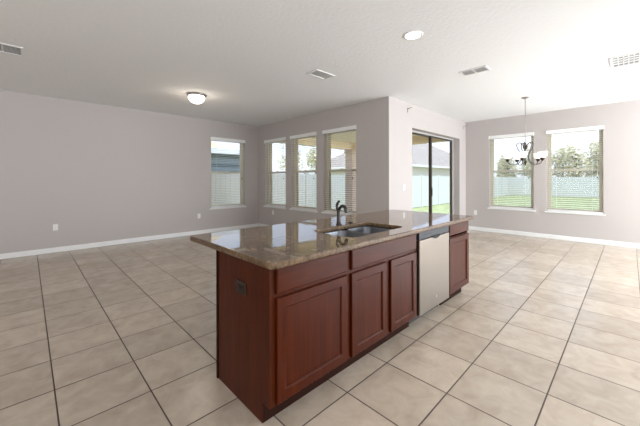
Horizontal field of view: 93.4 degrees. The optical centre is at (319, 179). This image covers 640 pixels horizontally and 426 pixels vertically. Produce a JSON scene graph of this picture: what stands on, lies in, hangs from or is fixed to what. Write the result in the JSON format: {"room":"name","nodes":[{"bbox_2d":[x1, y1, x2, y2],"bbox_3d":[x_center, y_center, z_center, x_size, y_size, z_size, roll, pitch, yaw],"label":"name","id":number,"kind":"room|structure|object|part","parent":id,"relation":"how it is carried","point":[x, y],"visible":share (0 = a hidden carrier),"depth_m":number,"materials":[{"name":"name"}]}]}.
{"room":"kitchen","nodes":[
{"label":"kitchen","id":0,"kind":"room"},
{"bbox_2d":[0,90,258,253],"bbox_3d":[-5.590,-0.087,5.146,10.903,2.876,0.250,0,0,-44],"label":"wall","id":1,"kind":"structure","parent":0,"point":[97,172],"depth_m":6.15,"materials":[{"name":"grey paint"}]},
{"bbox_2d":[53,224,57,230],"bbox_3d":[-4.924,0.883,5.610,0.072,0.116,0.008,0,0,-44],"label":"wall outlet","id":2,"kind":"object","parent":1,"relation":"attached to","point":[55,226],"visible":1,"depth_m":5.61,"materials":[{"name":"white plastic"}]},
{"bbox_2d":[0,223,257,258],"bbox_3d":[-5.589,1.303,4.960,10.639,0.095,0.014,0,0,-44],"label":"baseboard","id":3,"kind":"structure","parent":1,"relation":"attached to","point":[139,239],"depth_m":6.22,"materials":[{"name":"white wood"}]},
{"bbox_2d":[209,140,245,209],"bbox_3d":[-2.484,-0.171,8.071,1.041,1.850,0.181,0,0,-44],"label":"window","id":4,"kind":"structure","parent":1,"relation":"in","point":[241,150],"depth_m":8.32,"materials":[{"name":"beige plastic"}]},
{"bbox_3d":[-2.538,-0.618,8.126,0.901,0.886,0.023,0,0,-44],"label":"sash","id":5,"kind":"part","parent":4,"relation":"part of","materials":[{"name":"clear glass"}]},
{"bbox_3d":[-2.514,0.232,8.104,0.901,0.914,0.028,0,0,-44],"label":"sash","id":6,"kind":"part","parent":4,"relation":"part of","materials":[{"name":"beige plastic"}]},
{"bbox_2d":[210,137,244,207],"bbox_3d":[-2.455,-0.198,8.042,0.995,1.807,0.084,0,0,-44],"label":"window blind","id":7,"kind":"object","parent":4,"relation":"attached to","point":[211,138],"visible":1,"depth_m":8.02,"materials":[{"name":"white plastic"}]},
{"bbox_3d":[-2.457,0.733,8.046,1.041,0.042,0.110,0,0,-44],"label":"sill","id":8,"kind":"part","parent":4,"relation":"part of","materials":[{"name":"white"}]},
{"bbox_2d":[258,99,377,224],"bbox_3d":[-0.247,-0.099,7.290,0.250,2.876,4.116,0,0,-44],"label":"wall","id":9,"kind":"structure","parent":0,"point":[364,115],"depth_m":6.84,"materials":[{"name":"grey paint"}]},
{"bbox_2d":[263,140,285,208],"bbox_3d":[-1.172,-0.174,8.150,0.181,1.850,1.010,0,0,-44],"label":"window","id":10,"kind":"structure","parent":9,"relation":"in","point":[269,172],"depth_m":8.48,"materials":[{"name":"beige plastic"}]},
{"bbox_3d":[-1.133,-0.189,8.188,0.070,1.820,0.940,0,0,-44],"label":"frame","id":11,"kind":"part","parent":10,"relation":"part of","materials":[{"name":"beige plastic"}]},
{"bbox_3d":[-1.195,0.730,8.125,0.110,0.042,1.010,0,0,-44],"label":"sill","id":12,"kind":"part","parent":10,"relation":"part of","materials":[{"name":"white"}]},
{"bbox_2d":[264,137,285,206],"bbox_3d":[-1.201,-0.201,8.121,0.084,1.807,0.964,0,0,-44],"label":"window blind","id":13,"kind":"object","parent":10,"relation":"attached to","point":[282,138],"visible":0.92,"depth_m":8.05,"materials":[{"name":"white plastic"}]},
{"bbox_3d":[-0.981,-0.183,7.915,0.056,1.734,0.002,0,0,-44],"label":"ladder cord","id":14,"kind":"part","parent":13,"relation":"part of","materials":[{"name":"white fabric"}]},
{"bbox_3d":[-1.138,0.229,8.181,0.028,0.914,0.870,0,0,-44],"label":"sash","id":15,"kind":"part","parent":10,"relation":"part of","materials":[{"name":"glass"}]},
{"bbox_3d":[-1.118,-0.622,8.203,0.023,0.886,0.870,0,0,-44],"label":"sash","id":16,"kind":"part","parent":10,"relation":"part of","materials":[{"name":"clear glass"}]},
{"bbox_2d":[289,135,316,212],"bbox_3d":[-0.367,-0.176,7.321,0.181,1.850,1.010,0,0,-44],"label":"window","id":17,"kind":"structure","parent":9,"relation":"in","point":[295,171],"depth_m":7.63,"materials":[{"name":"beige plastic"}]},
{"bbox_3d":[-0.328,-0.191,7.359,0.070,1.820,0.940,0,0,-44],"label":"frame","id":18,"kind":"part","parent":17,"relation":"part of","materials":[{"name":"beige plastic"}]},
{"bbox_3d":[-0.391,0.728,7.296,0.110,0.042,1.010,0,0,-44],"label":"sill","id":19,"kind":"part","parent":17,"relation":"part of","materials":[{"name":"white"}]},
{"bbox_2d":[290,132,316,209],"bbox_3d":[-0.396,-0.203,7.293,0.084,1.807,0.964,0,0,-44],"label":"window blind","id":20,"kind":"object","parent":17,"relation":"attached to","point":[313,134],"visible":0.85,"depth_m":7.26,"materials":[{"name":"white plastic"}]},
{"bbox_3d":[-0.334,0.227,7.353,0.028,0.914,0.870,0,0,-44],"label":"sash","id":21,"kind":"part","parent":17,"relation":"part of","materials":[{"name":"beige plastic"}]},
{"bbox_3d":[-0.314,-0.623,7.374,0.023,0.886,0.870,0,0,-44],"label":"sash","id":22,"kind":"part","parent":17,"relation":"part of","materials":[{"name":"clear glass"}]},
{"bbox_2d":[322,129,355,215],"bbox_3d":[0.448,-0.178,6.481,0.181,1.850,1.010,0,0,-44],"label":"window","id":23,"kind":"structure","parent":9,"relation":"in","point":[328,170],"depth_m":6.79,"materials":[{"name":"beige plastic"}]},
{"bbox_3d":[0.424,0.726,6.457,0.110,0.042,1.010,0,0,-44],"label":"sill","id":24,"kind":"part","parent":23,"relation":"part of","materials":[{"name":"white"}]},
{"bbox_2d":[322,125,355,213],"bbox_3d":[0.419,-0.204,6.453,0.084,1.807,0.964,0,0,-44],"label":"window blind","id":25,"kind":"object","parent":23,"relation":"attached to","point":[351,128],"visible":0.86,"depth_m":6.38,"materials":[{"name":"white plastic"}]},
{"bbox_3d":[0.666,-0.548,6.164,0.005,0.970,0.003,0,0,-44],"label":"pull cord","id":26,"kind":"part","parent":25,"relation":"part of","materials":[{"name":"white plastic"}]},
{"bbox_3d":[0.487,-0.193,6.519,0.070,1.820,0.940,0,0,-44],"label":"frame","id":27,"kind":"part","parent":23,"relation":"part of","materials":[{"name":"beige plastic"}]},
{"bbox_3d":[0.481,0.225,6.513,0.028,0.914,0.870,0,0,-44],"label":"sash","id":28,"kind":"part","parent":23,"relation":"part of","materials":[{"name":"beige plastic"}]},
{"bbox_3d":[0.501,-0.625,6.534,0.023,0.886,0.870,0,0,-44],"label":"sash","id":29,"kind":"part","parent":23,"relation":"part of","materials":[{"name":"beige plastic"}]},
{"bbox_2d":[0,227,639,425],"bbox_3d":[-0.267,1.379,2.326,14.608,0.080,11.707,0,0,-44],"label":"floor","id":30,"kind":"structure","parent":0,"point":[541,331],"depth_m":2.41,"materials":[{"name":"tile"}]},
{"bbox_2d":[216,250,347,422],"bbox_3d":[-0.251,0.901,2.041,0.644,0.876,0.639,0,0,-44],"label":"base cabinet","id":31,"kind":"object","parent":30,"relation":"on","point":[278,342],"visible":0.87,"depth_m":1.78,"materials":[{"name":"brown wood"}]},
{"bbox_3d":[-0.695,0.902,2.041,0.006,0.876,0.020,0,0,-44],"label":"corner trim","id":32,"kind":"part","parent":31,"relation":"part of","materials":[{"name":"brown wood"}]},
{"bbox_2d":[236,279,245,295],"bbox_3d":[-0.478,0.646,1.814,0.008,0.076,0.120,0,0,-44],"label":"island outlet","id":33,"kind":"object","parent":31,"relation":"attached to","point":[240,285],"visible":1,"depth_m":1.80,"materials":[{"name":"brown plastic"}]},
{"bbox_3d":[-0.481,0.901,1.829,0.006,0.876,0.618,0,0,-44],"label":"panel","id":34,"kind":"part","parent":31,"relation":"part of","materials":[{"name":"brown wood"}]},
{"bbox_3d":[-0.043,0.843,1.836,0.631,0.762,0.019,0,0,-44],"label":"frame","id":35,"kind":"part","parent":31,"relation":"part of","materials":[{"name":"brown wood"}]},
{"bbox_3d":[-0.028,0.546,1.825,0.580,0.140,0.018,0,0,-44],"label":"drawer","id":36,"kind":"part","parent":31,"relation":"part of","materials":[{"name":"brown wood"}]},
{"bbox_3d":[-0.027,0.926,1.825,0.580,0.572,0.018,0,0,-44],"label":"door","id":37,"kind":"part","parent":31,"relation":"part of","materials":[{"name":"brown wood"}]},
{"bbox_3d":[-0.030,0.926,1.828,0.445,0.437,0.005,0,0,-44],"label":"door panel","id":38,"kind":"part","parent":31,"relation":"part of","materials":[{"name":"brown wood"}]},
{"bbox_2d":[325,226,416,371],"bbox_3d":[0.316,0.899,2.589,0.931,0.876,0.637,0,0,-44],"label":"base cabinet","id":39,"kind":"object","parent":30,"relation":"on","point":[382,277],"visible":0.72,"depth_m":2.29,"materials":[{"name":"brown wood"}]},
{"bbox_2d":[190,210,473,269],"bbox_3d":[0.401,0.442,2.917,2.863,0.038,1.093,0,0,-44],"label":"countertop","id":40,"kind":"structure","parent":39,"relation":"on","point":[271,247],"depth_m":2.26,"materials":[{"name":"stone"}]},
{"bbox_2d":[336,200,347,224],"bbox_3d":[0.204,0.306,2.816,0.060,0.233,0.146,0,0,-44],"label":"faucet","id":41,"kind":"object","parent":40,"relation":"on","point":[338,209],"visible":1,"depth_m":2.82,"materials":[{"name":"grey metal"}]},
{"bbox_3d":[0.212,0.268,2.807,0.036,0.077,0.124,0,0,-44],"label":"spout","id":42,"kind":"part","parent":41,"relation":"part of","materials":[{"name":"grey metal"}]},
{"bbox_2d":[325,226,391,236],"bbox_3d":[0.345,0.554,2.621,0.762,0.184,0.447,0,0,-44],"label":"sink","id":43,"kind":"object","parent":40,"relation":"in","point":[363,230],"visible":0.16,"depth_m":2.76,"materials":[{"name":"silver metal"}]},
{"bbox_3d":[0.215,0.554,2.494,0.399,0.184,0.447,0,0,-44],"label":"bowl","id":44,"kind":"part","parent":43,"relation":"part of","materials":[{"name":"silver metal"}]},
{"bbox_3d":[0.497,0.553,2.768,0.339,0.184,0.447,0,0,-44],"label":"bowl","id":45,"kind":"part","parent":43,"relation":"part of","materials":[{"name":"silver metal"}]},
{"bbox_3d":[0.366,0.925,2.206,0.427,0.572,0.018,0,0,-44],"label":"door","id":46,"kind":"part","parent":39,"relation":"part of","materials":[{"name":"brown wood"}]},
{"bbox_3d":[0.363,0.925,2.209,0.292,0.437,0.005,0,0,-44],"label":"door panel","id":47,"kind":"part","parent":39,"relation":"part of","materials":[{"name":"brown wood"}]},
{"bbox_3d":[0.518,0.842,2.381,0.931,0.762,0.019,0,0,-44],"label":"frame","id":48,"kind":"part","parent":39,"relation":"part of","materials":[{"name":"brown wood"}]},
{"bbox_3d":[0.531,0.545,2.368,0.890,0.140,0.018,0,0,-44],"label":"false drawer","id":49,"kind":"part","parent":39,"relation":"part of","materials":[{"name":"brown wood"}]},
{"bbox_3d":[0.705,0.924,2.535,0.408,0.572,0.018,0,0,-44],"label":"door","id":50,"kind":"part","parent":39,"relation":"part of","materials":[{"name":"brown wood"}]},
{"bbox_3d":[0.702,0.924,2.538,0.273,0.437,0.005,0,0,-44],"label":"door panel","id":51,"kind":"part","parent":39,"relation":"part of","materials":[{"name":"brown wood"}]},
{"bbox_2d":[409,226,448,323],"bbox_3d":[0.898,0.901,3.130,0.642,0.870,0.631,0,0,-44],"label":"dishwasher","id":52,"kind":"object","parent":30,"relation":"on","point":[432,246],"visible":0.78,"depth_m":2.86,"materials":[{"name":"grey metal"}]},
{"bbox_3d":[1.025,1.286,3.000,0.634,0.100,0.025,0,0,-44],"label":"toe panel","id":53,"kind":"part","parent":52,"relation":"part of","materials":[{"name":"grey metal"}]},
{"bbox_3d":[1.100,0.503,2.921,0.630,0.071,0.035,0,0,-44],"label":"control panel","id":54,"kind":"part","parent":52,"relation":"part of","materials":[{"name":"grey metal"}]},
{"bbox_2d":[439,221,468,304],"bbox_3d":[1.327,0.897,3.570,0.570,0.876,0.637,0,0,-44],"label":"base cabinet","id":55,"kind":"object","parent":30,"relation":"on","point":[458,235],"visible":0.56,"depth_m":3.35,"materials":[{"name":"brown wood"}]},
{"bbox_3d":[1.526,0.840,3.360,0.563,0.762,0.019,0,0,-44],"label":"frame","id":56,"kind":"part","parent":55,"relation":"part of","materials":[{"name":"brown wood"}]},
{"bbox_3d":[1.548,0.533,3.354,0.532,0.120,0.018,0,0,-44],"label":"drawer","id":57,"kind":"part","parent":55,"relation":"part of","materials":[{"name":"brown wood"}]},
{"bbox_3d":[1.549,0.916,3.354,0.532,0.586,0.018,0,0,-44],"label":"door","id":58,"kind":"part","parent":55,"relation":"part of","materials":[{"name":"brown wood"}]},
{"bbox_3d":[1.546,0.916,3.357,0.397,0.451,0.005,0,0,-44],"label":"door panel","id":59,"kind":"part","parent":55,"relation":"part of","materials":[{"name":"brown wood"}]},
{"bbox_2d":[0,0,639,126],"bbox_3d":[-0.276,-1.587,2.149,14.858,0.100,11.957,0,0,-44],"label":"ceiling","id":60,"kind":"structure","parent":0,"point":[251,60],"depth_m":3.71,"materials":[{"name":"white paint"}]},
{"bbox_2d":[0,43,22,55],"bbox_3d":[-3.668,-1.525,3.479,0.343,0.010,0.320,0,0,-44],"label":"ceiling vent","id":61,"kind":"object","parent":60,"relation":"in","point":[5,48],"visible":1,"depth_m":3.53,"materials":[{"name":"white metal"}]},
{"bbox_2d":[186,92,206,104],"bbox_3d":[-2.215,-1.443,5.412,0.344,0.180,0.344,0,0,-44],"label":"flush ceiling light","id":62,"kind":"object","parent":60,"relation":"attached to","point":[196,98],"visible":1,"depth_m":5.31,"materials":[{"name":"white glass"}]},
{"bbox_3d":[-2.215,-1.437,5.412,0.284,0.133,0.284,0,0,-44],"label":"lamp shade","id":63,"kind":"part","parent":62,"relation":"part of","materials":[{"name":"white glass"}]},
{"bbox_2d":[306,69,334,79],"bbox_3d":[0.011,-1.533,4.392,0.375,0.010,0.225,0,0,-44],"label":"ceiling vent","id":64,"kind":"object","parent":60,"relation":"in","point":[317,73],"visible":1,"depth_m":4.39,"materials":[{"name":"white metal"}]},
{"bbox_2d":[403,30,422,39],"bbox_3d":[0.990,-1.535,3.209,0.208,0.010,0.208,0,0,-44],"label":"recessed light","id":65,"kind":"object","parent":60,"relation":"in","point":[411,35],"visible":1,"depth_m":3.19,"materials":[{"name":"white plastic"}]},
{"bbox_2d":[459,65,490,75],"bbox_3d":[2.184,-1.535,4.253,0.220,0.015,0.360,0,0,-44],"label":"ceiling vent","id":66,"kind":"object","parent":60,"relation":"in","point":[484,68],"visible":1,"depth_m":4.23,"materials":[{"name":"white metal"}]},
{"bbox_2d":[503,97,547,165],"bbox_3d":[3.837,-0.908,5.635,0.683,1.276,0.700,0,0,-44],"label":"chandelier","id":67,"kind":"object","parent":60,"relation":"hanging from","point":[521,156],"visible":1,"depth_m":5.65,"materials":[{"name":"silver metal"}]},
{"bbox_3d":[3.593,-0.449,5.774,0.160,0.114,0.158,0,0,-44],"label":"lamp shade","id":68,"kind":"part","parent":67,"relation":"part of","materials":[{"name":"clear glass"}]},
{"bbox_3d":[3.886,-0.450,5.936,0.160,0.114,0.158,0,0,-44],"label":"lamp shade","id":69,"kind":"part","parent":67,"relation":"part of","materials":[{"name":"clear glass"}]},
{"bbox_3d":[3.657,-0.449,5.445,0.160,0.114,0.158,0,0,-44],"label":"lamp shade","id":70,"kind":"part","parent":67,"relation":"part of","materials":[{"name":"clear glass"}]},
{"bbox_3d":[3.850,-1.103,5.654,0.010,0.834,0.010,0,0,23],"label":"stem","id":71,"kind":"part","parent":67,"relation":"part of","materials":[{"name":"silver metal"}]},
{"bbox_3d":[3.927,-0.493,5.518,0.082,0.430,0.264,0,0,-44],"label":"arm","id":72,"kind":"part","parent":67,"relation":"part of","materials":[{"name":"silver metal"}]},
{"bbox_3d":[3.990,-0.450,5.404,0.160,0.114,0.158,0,0,-44],"label":"lamp shade","id":73,"kind":"part","parent":67,"relation":"part of","materials":[{"name":"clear glass"}]},
{"bbox_2d":[609,52,639,67],"bbox_3d":[4.058,-1.542,3.759,0.480,0.010,0.630,0,0,-44],"label":"ceiling vent","id":74,"kind":"object","parent":60,"relation":"in","point":[632,58],"visible":1,"depth_m":3.88,"materials":[{"name":"white metal"}]},
{"bbox_2d":[280,131,448,149],"bbox_3d":[1.201,-1.215,8.414,3.397,0.300,3.709,0,0,-44],"label":"ceiling","id":75,"kind":"structure","parent":0,"point":[416,139],"depth_m":9.07,"materials":[{"name":"beige paint"}]},
{"bbox_2d":[378,96,465,214],"bbox_3d":[2.603,-0.106,7.013,3.955,2.876,0.250,0,0,-44],"label":"wall","id":76,"kind":"structure","parent":0,"point":[396,125],"depth_m":5.92,"materials":[{"name":"grey paint"}]},
{"bbox_2d":[412,130,452,213],"bbox_3d":[2.617,0.132,7.128,2.440,2.400,0.095,0,0,-44],"label":"door","id":77,"kind":"structure","parent":76,"relation":"in","point":[429,136],"depth_m":7.12,"materials":[{"name":"grey metal"}]},
{"bbox_3d":[2.187,0.133,6.742,1.215,2.340,0.030,0,0,-44],"label":"sliding panel","id":78,"kind":"part","parent":77,"relation":"part of","materials":[{"name":"clear glass"}]},
{"bbox_3d":[3.039,0.131,7.522,1.215,2.340,0.030,0,0,-44],"label":"sliding panel","id":79,"kind":"part","parent":77,"relation":"part of","materials":[{"name":"clear glass"}]},
{"bbox_2d":[466,100,639,243],"bbox_3d":[6.489,-0.114,5.670,0.250,2.876,7.091,0,0,-44],"label":"wall","id":80,"kind":"structure","parent":0,"point":[620,120],"depth_m":6.58,"materials":[{"name":"grey paint"}]},
{"bbox_2d":[488,136,534,211],"bbox_3d":[4.703,-0.187,7.416,0.181,1.850,1.010,0,0,-44],"label":"window","id":81,"kind":"structure","parent":80,"relation":"in","point":[492,170],"depth_m":7.47,"materials":[{"name":"beige plastic"}]},
{"bbox_2d":[488,132,533,208],"bbox_3d":[4.674,-0.214,7.388,0.084,1.807,0.964,0,0,-44],"label":"window blind","id":82,"kind":"object","parent":81,"relation":"attached to","point":[528,133],"visible":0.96,"depth_m":7.40,"materials":[{"name":"white plastic"}]},
{"bbox_3d":[4.686,0.681,7.398,0.052,0.018,0.924,0,0,-44],"label":"rail","id":83,"kind":"part","parent":82,"relation":"part of","materials":[{"name":"white plastic"}]},
{"bbox_3d":[4.680,0.717,7.392,0.110,0.042,1.010,0,0,-44],"label":"sill","id":84,"kind":"part","parent":81,"relation":"part of","materials":[{"name":"white"}]},
{"bbox_3d":[4.737,0.215,7.448,0.028,0.914,0.870,0,0,-44],"label":"sash","id":85,"kind":"part","parent":81,"relation":"part of","materials":[{"name":"clear glass"}]},
{"bbox_3d":[4.757,-0.634,7.469,0.023,0.886,0.870,0,0,-44],"label":"sash","id":86,"kind":"part","parent":81,"relation":"part of","materials":[{"name":"clear glass"}]},
{"bbox_2d":[469,226,639,248],"bbox_3d":[6.397,1.276,5.578,0.014,0.095,7.091,0,0,-44],"label":"baseboard","id":87,"kind":"structure","parent":80,"relation":"attached to","point":[559,237],"depth_m":6.67,"materials":[{"name":"white wood"}]},
{"bbox_2d":[545,129,605,215],"bbox_3d":[5.532,-0.189,6.563,0.181,1.850,1.010,0,0,-44],"label":"window","id":88,"kind":"structure","parent":80,"relation":"in","point":[549,139],"depth_m":6.58,"materials":[{"name":"beige plastic"}]},
{"bbox_2d":[546,125,603,212],"bbox_3d":[5.502,-0.216,6.535,0.084,1.807,0.964,0,0,-44],"label":"window blind","id":89,"kind":"object","parent":88,"relation":"attached to","point":[592,128],"visible":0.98,"depth_m":6.48,"materials":[{"name":"white plastic"}]},
{"bbox_3d":[5.514,0.679,6.545,0.052,0.018,0.924,0,0,-44],"label":"rail","id":90,"kind":"part","parent":89,"relation":"part of","materials":[{"name":"white"}]},
{"bbox_3d":[5.722,-0.198,6.329,0.056,1.734,0.002,0,0,-44],"label":"ladder cord","id":91,"kind":"part","parent":89,"relation":"part of","materials":[{"name":"white fabric"}]},
{"bbox_3d":[5.565,0.214,6.595,0.028,0.914,0.870,0,0,-44],"label":"sash","id":92,"kind":"part","parent":88,"relation":"part of","materials":[{"name":"clear glass"}]},
{"bbox_3d":[5.508,0.715,6.538,0.110,0.042,1.010,0,0,-44],"label":"sill","id":93,"kind":"part","parent":88,"relation":"part of","materials":[{"name":"white"}]},
{"bbox_3d":[5.585,-0.636,6.616,0.023,0.886,0.870,0,0,-44],"label":"sash","id":94,"kind":"part","parent":88,"relation":"part of","materials":[{"name":"beige plastic"}]},
{"label":"outside","id":95,"kind":"structure","parent":0,"visible":0},
{"bbox_2d":[412,195,598,213],"bbox_3d":[5.628,1.756,26.686,105.000,0.100,104.457,0,0,-44],"label":"lawn","id":96,"kind":"structure","parent":95,"point":[557,202],"depth_m":21.45,"materials":[{"name":"green plant"}]},
{"bbox_2d":[211,141,239,171],"bbox_3d":[-8.589,-0.753,11.284,9.750,4.980,7.650,0,0,-44],"label":"neighbor house","id":97,"kind":"structure","parent":96,"relation":"on","point":[232,168],"depth_m":11.22,"materials":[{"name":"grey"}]},
{"bbox_2d":[276,145,302,170],"bbox_3d":[-2.874,-0.876,29.701,2.943,5.212,2.613,0,0,-13],"label":"tree","id":98,"kind":"object","parent":96,"relation":"on","point":[299,159],"visible":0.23,"depth_m":29.56,"materials":[{"name":"green plant"}]},
{"bbox_2d":[305,147,315,167],"bbox_3d":[-0.216,-0.520,25.623,2.260,4.489,2.273,0,0,0],"label":"tree","id":99,"kind":"object","parent":96,"relation":"on","point":[312,159],"visible":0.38,"depth_m":25.41,"materials":[{"name":"green plant"}]},
{"bbox_2d":[212,173,508,209],"bbox_3d":[7.203,0.697,19.677,36.150,2.010,0.150,0,0,-44],"label":"vinyl fence","id":100,"kind":"object","parent":96,"relation":"on","point":[420,184],"visible":0.29,"depth_m":13.18,"materials":[{"name":"white plastic"}]},
{"bbox_3d":[-3.132,-0.195,9.647,2.268,0.060,0.060,0,0,-44],"label":"rail","id":101,"kind":"part","parent":100,"relation":"part of","materials":[{"name":"white plastic"}]},
{"bbox_3d":[-3.127,0.730,9.644,2.268,1.790,0.048,0,0,-44],"label":"panel","id":102,"kind":"part","parent":100,"relation":"part of","materials":[{"name":"white plastic"}]},
{"bbox_3d":[-1.405,0.726,11.316,2.268,1.790,0.048,0,0,-44],"label":"panel","id":103,"kind":"part","parent":100,"relation":"part of","materials":[{"name":"white plastic"}]},
{"bbox_3d":[-0.547,0.714,12.155,0.150,2.010,0.150,0,0,-44],"label":"post","id":104,"kind":"part","parent":100,"relation":"part of","materials":[{"name":"white plastic"}]},
{"bbox_3d":[0.317,0.722,12.988,2.268,1.790,0.048,0,0,-44],"label":"panel","id":105,"kind":"part","parent":100,"relation":"part of","materials":[{"name":"white plastic"}]},
{"bbox_3d":[5.484,0.711,18.002,2.268,1.790,0.048,0,0,-44],"label":"panel","id":106,"kind":"part","parent":100,"relation":"part of","materials":[{"name":"white plastic"}]},
{"bbox_3d":[6.342,0.699,18.841,0.150,2.010,0.150,0,0,-44],"label":"post","id":107,"kind":"part","parent":100,"relation":"part of","materials":[{"name":"white plastic"}]},
{"bbox_3d":[7.206,0.707,19.674,2.268,1.790,0.048,0,0,-44],"label":"panel","id":108,"kind":"part","parent":100,"relation":"part of","materials":[{"name":"white plastic"}]},
{"bbox_3d":[8.064,0.695,20.512,0.150,2.010,0.150,0,0,-44],"label":"post","id":109,"kind":"part","parent":100,"relation":"part of","materials":[{"name":"white plastic"}]},
{"bbox_3d":[8.928,0.703,21.345,2.268,1.790,0.048,0,0,-44],"label":"panel","id":110,"kind":"part","parent":100,"relation":"part of","materials":[{"name":"white plastic"}]},
{"bbox_3d":[17.539,0.684,29.703,2.268,1.790,0.048,0,0,-44],"label":"panel","id":111,"kind":"part","parent":100,"relation":"part of","materials":[{"name":"white plastic"}]},
{"bbox_3d":[19.261,0.680,31.375,2.268,1.790,0.048,0,0,-44],"label":"panel","id":112,"kind":"part","parent":100,"relation":"part of","materials":[{"name":"white plastic"}]},
{"bbox_2d":[309,144,449,175],"bbox_3d":[9.046,-1.352,32.131,17.400,6.100,11.400,0,0,-44],"label":"neighbor house","id":113,"kind":"structure","parent":96,"relation":"on","point":[420,152],"depth_m":26.97,"materials":[{"name":"paint"}]},
{"bbox_2d":[495,154,520,176],"bbox_3d":[22.366,-0.773,35.777,2.751,4.896,2.155,0,0,29],"label":"tree","id":114,"kind":"object","parent":96,"relation":"on","point":[505,165],"visible":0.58,"depth_m":35.64,"materials":[{"name":"green plant"}]},
{"bbox_2d":[520,153,530,176],"bbox_3d":[26.473,-1.004,37.579,2.836,5.336,2.796,0,0,-44],"label":"tree","id":115,"kind":"object","parent":96,"relation":"on","point":[525,167],"visible":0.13,"depth_m":37.57,"materials":[{"name":"green plant"}]},
{"bbox_2d":[526,146,555,175],"bbox_3d":[24.609,-1.170,33.821,2.813,5.676,2.772,0,0,-20],"label":"tree","id":116,"kind":"object","parent":96,"relation":"on","point":[529,165],"visible":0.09,"depth_m":34.12,"materials":[{"name":"green plant"}]},
{"bbox_2d":[509,176,598,197],"bbox_3d":[27.907,0.651,24.721,0.150,2.010,21.750,0,0,-44],"label":"vinyl fence","id":117,"kind":"object","parent":96,"relation":"on","point":[560,185],"visible":0.47,"depth_m":29.10,"materials":[{"name":"white plastic"}]},
{"bbox_3d":[21.218,0.676,31.607,0.048,1.790,2.268,0,0,-44],"label":"panel","id":118,"kind":"part","parent":117,"relation":"part of","materials":[{"name":"white plastic"}]},
{"bbox_3d":[22.889,0.672,29.885,0.048,1.790,2.268,0,0,-44],"label":"panel","id":119,"kind":"part","parent":117,"relation":"part of","materials":[{"name":"white plastic"}]},
{"bbox_3d":[23.728,0.660,29.027,0.150,2.010,0.150,0,0,-44],"label":"post","id":120,"kind":"part","parent":117,"relation":"part of","materials":[{"name":"white plastic"}]},
{"bbox_3d":[24.561,0.669,28.163,0.048,1.790,2.268,0,0,-44],"label":"panel","id":121,"kind":"part","parent":117,"relation":"part of","materials":[{"name":"white plastic"}]},
{"bbox_2d":[552,146,573,176],"bbox_3d":[28.619,-1.184,35.472,2.498,5.687,2.957,0,0,-16],"label":"tree","id":122,"kind":"object","parent":96,"relation":"on","point":[559,161],"visible":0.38,"depth_m":35.41,"materials":[{"name":"green plant"}]},
{"bbox_2d":[559,145,591,176],"bbox_3d":[26.804,-1.037,31.601,2.939,5.402,2.533,0,0,-11],"label":"tree","id":123,"kind":"object","parent":96,"relation":"on","point":[577,164],"visible":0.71,"depth_m":31.43,"materials":[{"name":"green plant"}]},
{"bbox_2d":[582,142,598,176],"bbox_3d":[30.653,-1.295,33.328,2.656,5.899,2.651,0,0,-7],"label":"tree","id":124,"kind":"object","parent":96,"relation":"on","point":[596,144],"visible":0.31,"depth_m":33.06,"materials":[{"name":"green plant"}]},
{"bbox_3d":[1.208,1.545,8.484,3.497,0.340,3.809,0,0,-44],"label":"patio slab","id":125,"kind":"object","parent":96,"relation":"on","visible":0},
{"bbox_2d":[344,149,355,210],"bbox_3d":[1.128,0.156,10.736,0.370,2.440,0.370,0,0,-44],"label":"patio column","id":126,"kind":"structure","parent":125,"relation":"on","point":[350,183],"depth_m":10.61,"materials":[{"name":"paint"}]}
]}

